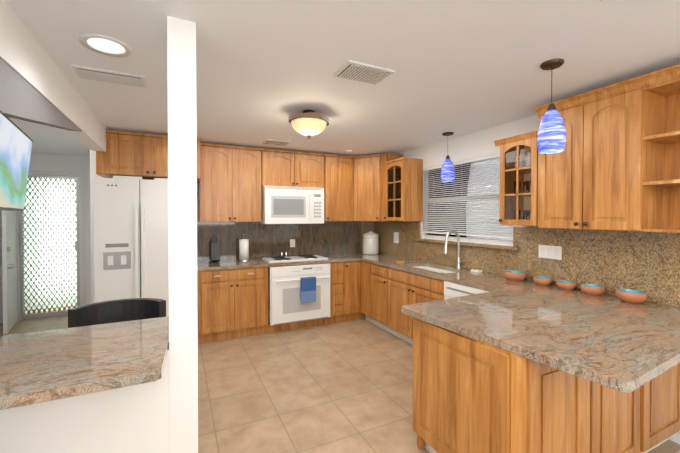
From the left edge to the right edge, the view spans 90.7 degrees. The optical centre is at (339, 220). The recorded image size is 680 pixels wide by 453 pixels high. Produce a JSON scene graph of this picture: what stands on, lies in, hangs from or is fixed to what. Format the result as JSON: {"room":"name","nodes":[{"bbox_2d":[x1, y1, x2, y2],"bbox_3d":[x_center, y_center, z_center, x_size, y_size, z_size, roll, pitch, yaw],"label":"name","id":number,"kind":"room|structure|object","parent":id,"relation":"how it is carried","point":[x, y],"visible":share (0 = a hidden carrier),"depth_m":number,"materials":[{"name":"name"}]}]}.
{"room":"kitchen","nodes":[
{"label":"kitchen","id":0,"kind":"room"},
{"bbox_2d":[0,210,2,323],"bbox_3d":[-3.274,0.278,1.281,0.100,2.550,8.600,0,1,-26],"label":"wall","id":1,"kind":"structure","parent":0,"point":[1,300],"depth_m":4.94,"materials":[{"name":"white paint"}]},
{"bbox_2d":[19,153,90,304],"bbox_3d":[-4.413,0.229,5.339,1.380,2.550,0.100,0,1,-26],"label":"wall","id":2,"kind":"structure","parent":0,"point":[54,162],"depth_m":5.39,"materials":[{"name":"white paint"}]},
{"bbox_2d":[2,210,17,333],"bbox_3d":[-4.638,0.416,4.752,0.211,2.170,0.716,0,1,-26],"label":"open door leaf","id":3,"kind":"structure","parent":2,"relation":"in","point":[9,266],"depth_m":4.60,"materials":[{"name":"white"}]},
{"bbox_2d":[19,174,79,319],"bbox_3d":[-4.524,0.397,5.248,0.732,2.216,0.050,0,1,-26],"label":"screen door","id":4,"kind":"structure","parent":2,"relation":"in","point":[23,294],"depth_m":5.25,"materials":[{"name":"silver metal"}]},
{"bbox_2d":[17,169,84,320],"bbox_3d":[-4.514,0.360,5.227,0.880,2.290,0.014,0,1,-26],"label":"door frame","id":5,"kind":"structure","parent":2,"relation":"attached to","point":[81,227],"depth_m":5.38,"materials":[{"name":"white"}]},
{"bbox_2d":[0,343,169,452],"bbox_3d":[-1.224,1.095,1.554,0.780,0.909,0.130,0,1,-26],"label":"wall","id":6,"kind":"structure","parent":0,"point":[132,419],"depth_m":1.53,"materials":[{"name":"white paint"}]},
{"bbox_2d":[0,316,168,409],"bbox_3d":[-1.230,0.619,1.556,0.773,0.040,0.810,0,1,-26],"label":"bar","id":7,"kind":"object","parent":6,"relation":"on","point":[44,366],"visible":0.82,"depth_m":1.45,"materials":[{"name":"beige stone"}]},
{"bbox_2d":[90,149,99,303],"bbox_3d":[-3.366,0.234,4.873,0.100,2.550,1.650,0,1,-26],"label":"wall","id":8,"kind":"structure","parent":0,"point":[93,174],"depth_m":4.12,"materials":[{"name":"white paint"}]},
{"bbox_2d":[100,176,198,221],"bbox_3d":[-1.152,0.232,5.083,4.070,2.550,0.100,0,1,-26],"label":"wall","id":9,"kind":"structure","parent":0,"point":[197,201],"depth_m":4.63,"materials":[{"name":"white paint"}]},
{"bbox_2d":[96,130,199,182],"bbox_3d":[-2.293,-0.759,4.110,1.050,0.485,0.631,0,1,-26],"label":"upper cabinet","id":10,"kind":"object","parent":9,"relation":"attached to","point":[143,155],"visible":0.73,"depth_m":3.79,"materials":[{"name":"brown wood"}]},
{"bbox_2d":[198,143,261,221],"bbox_3d":[-1.519,-0.498,4.645,0.795,1.020,0.348,0,1,-26],"label":"upper cabinet","id":11,"kind":"object","parent":9,"relation":"attached to","point":[233,180],"depth_m":4.48,"materials":[{"name":"brown wood"}]},
{"bbox_2d":[197,221,372,261],"bbox_3d":[-0.701,0.280,5.229,2.850,0.548,0.026,0,1,-26],"label":"backsplash","id":12,"kind":"structure","parent":9,"relation":"attached to","point":[328,237],"depth_m":5.12,"materials":[{"name":"stone"}]},
{"bbox_2d":[290,239,294,246],"bbox_3d":[-0.734,0.346,5.195,0.080,0.120,0.006,0,1,-26],"label":"electrical outlet plate","id":13,"kind":"object","parent":12,"relation":"attached to","point":[292,241],"depth_m":5.19,"materials":[{"name":"white plastic"}]},
{"bbox_2d":[262,148,325,190],"bbox_3d":[-0.731,-0.752,5.023,0.935,0.520,0.348,0,1,-26],"label":"upper cabinet","id":14,"kind":"object","parent":9,"relation":"attached to","point":[279,167],"depth_m":4.86,"materials":[{"name":"brown wood"}]},
{"bbox_2d":[258,185,323,223],"bbox_3d":[-0.712,-0.226,4.938,0.876,0.526,0.470,0,1,-26],"label":"microwave","id":15,"kind":"object","parent":14,"relation":"attached to","point":[290,205],"visible":1,"depth_m":4.74,"materials":[{"name":"white plastic"}]},
{"bbox_2d":[324,154,349,220],"bbox_3d":[-0.047,-0.506,5.330,0.544,1.020,0.395,0,1,-26],"label":"upper cabinet","id":16,"kind":"object","parent":9,"relation":"attached to","point":[337,193],"depth_m":5.17,"materials":[{"name":"brown wood"}]},
{"bbox_2d":[0,305,679,452],"bbox_3d":[-0.906,1.560,2.774,5.650,0.050,9.200,0,1,-26],"label":"floor","id":17,"kind":"structure","parent":0,"point":[343,387],"depth_m":3.02,"materials":[{"name":"beige tile"}]},
{"bbox_2d":[68,298,165,327],"bbox_3d":[-1.401,1.042,2.126,0.535,1.000,0.455,0,1,-26],"label":"bar stool","id":18,"kind":"object","parent":17,"relation":"on","point":[115,311],"visible":0.27,"depth_m":2.26,"materials":[{"name":"black leather"}]},
{"bbox_2d":[94,177,168,316],"bbox_3d":[-2.305,0.527,4.048,0.960,1.985,0.725,0,1,-26],"label":"refrigerator","id":19,"kind":"object","parent":17,"relation":"on","point":[131,252],"visible":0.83,"depth_m":3.68,"materials":[{"name":"white metal"}]},
{"bbox_2d":[113,175,144,179],"bbox_3d":[-2.442,-0.484,3.895,0.280,0.039,0.300,0,1,-26],"label":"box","id":20,"kind":"object","parent":19,"relation":"on","point":[127,177],"depth_m":3.76,"materials":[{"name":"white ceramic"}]},
{"bbox_2d":[167,16,197,452],"bbox_3d":[-0.814,0.272,1.742,0.130,2.550,0.130,0,1,-26],"label":"post","id":21,"kind":"object","parent":17,"relation":"on","point":[182,222],"visible":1,"depth_m":1.68,"materials":[{"name":"white paint"}]},
{"bbox_2d":[197,267,268,343],"bbox_3d":[-1.469,1.059,4.549,0.865,0.908,0.598,0,1,-26],"label":"base cabinet","id":22,"kind":"object","parent":17,"relation":"on","point":[232,303],"depth_m":4.27,"materials":[{"name":"brown wood"}]},
{"bbox_2d":[197,254,360,270],"bbox_3d":[-0.844,0.580,4.840,2.250,0.040,0.608,0,1,-26],"label":"countertop","id":23,"kind":"structure","parent":22,"relation":"on","point":[225,264],"depth_m":4.55,"materials":[{"name":"beige stone"}]},
{"bbox_2d":[210,236,219,261],"bbox_3d":[-1.696,0.379,4.568,0.110,0.355,0.194,0,1,-26],"label":"knife block","id":24,"kind":"object","parent":23,"relation":"on","point":[215,250],"visible":1,"depth_m":4.52,"materials":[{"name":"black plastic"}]},
{"bbox_2d":[238,234,248,260],"bbox_3d":[-1.358,0.368,4.740,0.150,0.385,0.150,0,1,-26],"label":"paper towel holder","id":25,"kind":"object","parent":23,"relation":"on","point":[243,249],"visible":1,"depth_m":4.69,"materials":[{"name":"white paper"}]},
{"bbox_2d":[262,255,327,262],"bbox_3d":[-0.666,0.543,4.931,0.870,0.030,0.458,0,1,-26],"label":"cooktop","id":26,"kind":"object","parent":23,"relation":"in","point":[290,258],"visible":1,"depth_m":4.84,"materials":[{"name":"white"}]},
{"bbox_2d":[268,263,329,325],"bbox_3d":[-0.634,1.002,4.871,0.880,0.775,0.628,0,1,-26],"label":"wall oven","id":27,"kind":"object","parent":22,"relation":"in","point":[285,305],"visible":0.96,"depth_m":4.60,"materials":[{"name":"white metal"}]},
{"bbox_2d":[300,277,315,302],"bbox_3d":[-0.440,0.944,4.630,0.220,0.338,0.046,0,1,-26],"label":"dish towel","id":28,"kind":"object","parent":27,"relation":"hanging from","point":[308,289],"visible":0.92,"depth_m":4.61,"materials":[{"name":"blue fabric"}]},
{"bbox_2d":[317,261,348,323],"bbox_3d":[-0.132,1.051,5.195,0.265,0.908,0.598,0,1,-26],"label":"base cabinet","id":29,"kind":"object","parent":17,"relation":"on","point":[339,271],"depth_m":4.93,"materials":[{"name":"brown wood"}]},
{"bbox_2d":[349,261,363,320],"bbox_3d":[0.097,1.050,5.306,0.375,0.908,0.598,0,1,-26],"label":"base cabinet","id":30,"kind":"object","parent":17,"relation":"on","point":[355,313],"depth_m":5.05,"materials":[{"name":"brown wood"}]},
{"bbox_2d":[349,253,679,328],"bbox_3d":[1.275,0.593,3.775,0.638,0.040,4.370,0,1,-26],"label":"countertop","id":31,"kind":"structure","parent":30,"relation":"on","point":[648,311],"depth_m":2.90,"materials":[{"name":"beige stone"}]},
{"bbox_2d":[362,231,378,254],"bbox_3d":[0.516,0.361,5.575,0.280,0.378,0.308,0,1,-26],"label":"crock","id":32,"kind":"object","parent":31,"relation":"on","point":[370,242],"visible":1,"depth_m":5.47,"materials":[{"name":"white ceramic"}]},
{"bbox_2d":[415,266,455,273],"bbox_3d":[1.134,0.700,4.094,0.384,0.181,0.804,0,1,-26],"label":"undermount sink","id":33,"kind":"object","parent":31,"relation":"in","point":[434,269],"visible":0.02,"depth_m":4.32,"materials":[{"name":"white ceramic"}]},
{"bbox_2d":[443,230,464,268],"bbox_3d":[1.348,0.340,3.955,0.265,0.460,0.134,0,1,-26],"label":"faucet","id":34,"kind":"object","parent":31,"relation":"on","point":[458,265],"visible":1,"depth_m":4.00,"materials":[{"name":"silver metal"}]},
{"bbox_2d":[471,269,481,272],"bbox_3d":[1.536,0.559,3.776,0.070,0.025,0.100,0,1,-26],"label":"soap bar","id":35,"kind":"object","parent":31,"relation":"on","point":[476,270],"visible":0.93,"depth_m":3.75,"materials":[{"name":"white ceramic"}]},
{"bbox_2d":[504,270,525,280],"bbox_3d":[1.714,0.537,3.289,0.190,0.081,0.190,0,1,-26],"label":"terracotta bowl","id":36,"kind":"object","parent":31,"relation":"on","point":[513,275],"visible":1,"depth_m":3.23,"materials":[{"name":"brown ceramic"}]},
{"bbox_2d":[534,277,551,285],"bbox_3d":[1.850,0.550,3.061,0.144,0.061,0.144,0,1,-26],"label":"terracotta bowl","id":37,"kind":"object","parent":31,"relation":"on","point":[545,281],"visible":0.98,"depth_m":3.02,"materials":[{"name":"brown ceramic"}]},
{"bbox_2d":[556,280,576,289],"bbox_3d":[1.939,0.552,2.876,0.144,0.061,0.144,0,1,-26],"label":"terracotta bowl","id":38,"kind":"object","parent":31,"relation":"on","point":[566,285],"visible":1,"depth_m":2.83,"materials":[{"name":"brown ceramic"}]},
{"bbox_2d":[581,284,604,294],"bbox_3d":[2.023,0.551,2.689,0.156,0.066,0.156,0,1,-26],"label":"terracotta bowl","id":39,"kind":"object","parent":31,"relation":"on","point":[592,289],"visible":1,"depth_m":2.65,"materials":[{"name":"brown ceramic"}]},
{"bbox_2d":[616,289,647,302],"bbox_3d":[2.127,0.550,2.451,0.176,0.075,0.176,0,1,-26],"label":"terracotta bowl","id":40,"kind":"object","parent":31,"relation":"on","point":[631,296],"visible":1,"depth_m":2.41,"materials":[{"name":"brown ceramic"}]},
{"bbox_2d":[361,261,364,313],"bbox_3d":[0.662,1.053,5.069,0.617,0.908,0.356,0,1,-26],"label":"base cabinet","id":41,"kind":"object","parent":17,"relation":"on","point":[362,262],"depth_m":5.03,"materials":[{"name":"brown wood"}]},
{"bbox_2d":[365,262,428,331],"bbox_3d":[0.811,1.056,4.760,0.617,0.908,0.558,0,1,-26],"label":"base cabinet","id":42,"kind":"object","parent":17,"relation":"on","point":[387,293],"depth_m":4.60,"materials":[{"name":"brown wood"}]},
{"bbox_2d":[389,281,443,344],"bbox_3d":[1.118,1.178,4.128,0.617,0.680,1.113,0,1,-26],"label":"base cabinet","id":43,"kind":"object","parent":17,"relation":"on","point":[409,292],"depth_m":4.07,"materials":[{"name":"brown wood"}]},
{"bbox_2d":[444,281,489,298],"bbox_3d":[1.500,1.074,3.323,0.629,0.909,0.655,0,1,-26],"label":"dishwasher","id":44,"kind":"object","parent":17,"relation":"on","point":[452,290],"visible":0.17,"depth_m":3.31,"materials":[{"name":"white"}]},
{"bbox_2d":[413,317,596,452],"bbox_3d":[0.919,1.089,2.043,0.571,0.908,0.803,0,1,-26],"label":"base cabinet","id":45,"kind":"object","parent":17,"relation":"on","point":[471,395],"depth_m":1.76,"materials":[{"name":"brown wood"}]},
{"bbox_2d":[401,289,679,392],"bbox_3d":[1.164,0.614,2.019,1.089,0.040,1.305,0,1,-26],"label":"countertop","id":46,"kind":"structure","parent":45,"relation":"on","point":[613,342],"depth_m":1.80,"materials":[{"name":"beige stone"}]},
{"bbox_2d":[597,384,644,452],"bbox_3d":[1.400,1.086,2.276,0.580,0.908,0.803,0,1,-26],"label":"base cabinet","id":47,"kind":"object","parent":17,"relation":"on","point":[620,415],"depth_m":1.94,"materials":[{"name":"brown wood"}]},
{"bbox_2d":[645,362,679,452],"bbox_3d":[1.918,1.083,2.526,0.570,0.908,0.803,0,1,-26],"label":"base cabinet","id":48,"kind":"object","parent":17,"relation":"on","point":[662,393],"depth_m":2.16,"materials":[{"name":"brown wood"}]},
{"bbox_2d":[5,0,679,155],"bbox_3d":[-0.906,-1.045,2.743,5.650,0.060,9.200,0,1,-26],"label":"ceiling","id":49,"kind":"structure","parent":0,"point":[265,69],"depth_m":2.10,"materials":[{"name":"white paint"}]},
{"bbox_2d":[0,0,105,151],"bbox_3d":[-1.999,-0.876,2.375,0.120,0.270,2.845,0,1,-26],"label":"beam","id":50,"kind":"structure","parent":49,"relation":"attached to","point":[25,56],"depth_m":1.99,"materials":[{"name":"white paint"}]},
{"bbox_2d":[0,57,82,131],"bbox_3d":[-1.782,-0.578,1.947,0.094,0.314,1.880,0,1,-26],"label":"beam","id":51,"kind":"structure","parent":50,"relation":"attached to","point":[22,98],"depth_m":1.75,"materials":[{"name":"grey paint"}]},
{"bbox_2d":[71,64,146,87],"bbox_3d":[-1.591,-1.002,2.345,0.410,0.017,0.220,0,1,-26],"label":"ceiling vent","id":52,"kind":"object","parent":49,"relation":"in","point":[88,73],"depth_m":2.32,"materials":[{"name":"white metal"}]},
{"bbox_2d":[262,139,289,145],"bbox_3d":[-0.837,-1.026,4.415,0.310,0.017,0.250,0,1,-26],"label":"ceiling vent","id":53,"kind":"object","parent":49,"relation":"in","point":[268,141],"depth_m":4.37,"materials":[{"name":"white metal"}]},
{"bbox_2d":[288,110,328,139],"bbox_3d":[-0.288,-0.887,3.132,0.394,0.264,0.394,0,1,-26],"label":"flush ceiling light","id":54,"kind":"object","parent":49,"relation":"attached to","point":[308,123],"visible":1,"depth_m":3.02,"materials":[{"name":"beige glass"}]},
{"bbox_2d":[332,60,394,84],"bbox_3d":[0.159,-1.001,2.286,0.350,0.017,0.250,0,1,-26],"label":"ceiling vent","id":55,"kind":"object","parent":49,"relation":"in","point":[351,70],"depth_m":2.26,"materials":[{"name":"white metal"}]},
{"bbox_2d":[441,132,454,181],"bbox_3d":[1.266,-0.747,3.941,0.160,0.564,0.160,0,1,-26],"label":"pendant light","id":56,"kind":"object","parent":49,"relation":"hanging from","point":[447,172],"visible":1,"depth_m":3.89,"materials":[{"name":"blue glass"}]},
{"bbox_2d":[537,59,565,153],"bbox_3d":[1.355,-0.725,2.149,0.160,0.564,0.160,0,1,-26],"label":"pendant light","id":57,"kind":"object","parent":49,"relation":"hanging from","point":[551,136],"visible":1,"depth_m":2.10,"materials":[{"name":"blue glass"}]},
{"bbox_2d":[400,115,679,443],"bbox_3d":[2.113,0.258,2.913,0.120,2.550,6.850,0,1,-26],"label":"wall","id":58,"kind":"structure","parent":0,"point":[478,143],"depth_m":3.90,"materials":[{"name":"white paint"}]},
{"bbox_2d":[350,153,403,221],"bbox_3d":[0.489,-0.506,5.349,0.670,1.020,0.828,0,1,-26],"label":"upper cabinet","id":59,"kind":"object","parent":58,"relation":"attached to","point":[367,172],"depth_m":5.19,"materials":[{"name":"brown wood"}]},
{"bbox_2d":[384,157,422,220],"bbox_3d":[0.904,-0.435,4.834,0.371,0.870,0.460,0,1,-26],"label":"upper cabinet","id":60,"kind":"object","parent":58,"relation":"attached to","point":[403,188],"visible":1,"depth_m":4.68,"materials":[{"name":"brown wood"}]},
{"bbox_2d":[414,238,519,249],"bbox_3d":[1.485,0.267,4.103,0.175,0.034,1.620,0,1,-26],"label":"window sill","id":61,"kind":"structure","parent":58,"relation":"attached to","point":[476,244],"depth_m":3.81,"materials":[{"name":"beige stone"}]},
{"bbox_2d":[421,152,514,244],"bbox_3d":[1.519,-0.252,4.125,0.109,1.000,1.480,0,1,-26],"label":"window","id":62,"kind":"structure","parent":58,"relation":"in","point":[466,238],"depth_m":4.26,"materials":[{"name":"white"}]},
{"bbox_2d":[422,153,513,238],"bbox_3d":[1.488,-0.282,4.109,0.042,0.911,1.450,0,1,-26],"label":"window blinds","id":63,"kind":"object","parent":62,"relation":"attached to","point":[482,158],"visible":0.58,"depth_m":4.02,"materials":[{"name":"white plastic"}]},
{"bbox_2d":[373,221,679,306],"bbox_3d":[1.481,0.294,4.045,0.028,0.548,4.058,0,1,-26],"label":"backsplash","id":64,"kind":"structure","parent":58,"relation":"attached to","point":[611,262],"depth_m":2.87,"materials":[{"name":"brown stone"}]},
{"bbox_2d":[394,232,398,242],"bbox_3d":[0.878,0.260,5.248,0.009,0.170,0.130,0,1,-26],"label":"electrical outlet plate","id":65,"kind":"object","parent":64,"relation":"attached to","point":[396,234],"depth_m":5.23,"materials":[{"name":"white plastic"}]},
{"bbox_2d":[538,245,561,259],"bbox_3d":[1.926,0.285,3.080,0.009,0.120,0.211,0,1,-26],"label":"electrical outlet plate","id":66,"kind":"object","parent":64,"relation":"attached to","point":[550,252],"depth_m":3.07,"materials":[{"name":"white plastic"}]},
{"bbox_2d":[526,84,669,231],"bbox_3d":[1.982,-0.414,2.646,0.337,0.960,0.775,0,1,-26],"label":"upper cabinet","id":67,"kind":"object","parent":58,"relation":"attached to","point":[614,165],"depth_m":2.39,"materials":[{"name":"brown wood"}]},
{"bbox_3d":[-1.337,0.301,-0.715,1.650,2.550,3.320,0,1,-26],"label":"wall","id":68,"kind":"structure","parent":0,"visible":0},
{"bbox_2d":[0,110,32,211],"bbox_3d":[-1.623,-0.266,1.549,0.165,0.431,1.027,0,1,-32],"label":"wall-mounted tv","id":69,"kind":"object","parent":68,"relation":"attached to","point":[16,141],"visible":1,"depth_m":1.71,"materials":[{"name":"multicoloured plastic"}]},
{"label":"outside","id":70,"kind":"structure","parent":0,"visible":0},
{"bbox_2d":[469,158,513,240],"bbox_3d":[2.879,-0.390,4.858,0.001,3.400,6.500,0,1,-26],"label":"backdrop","id":71,"kind":"structure","parent":70,"point":[490,165],"depth_m":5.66,"materials":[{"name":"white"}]},
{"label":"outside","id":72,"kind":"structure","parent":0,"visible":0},
{"bbox_2d":[24,177,76,309],"bbox_3d":[-4.687,0.097,5.927,3.400,3.200,0.001,0,1,-26],"label":"lattice","id":73,"kind":"structure","parent":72,"point":[48,243],"depth_m":5.78,"materials":[{"name":"white"}]}
]}

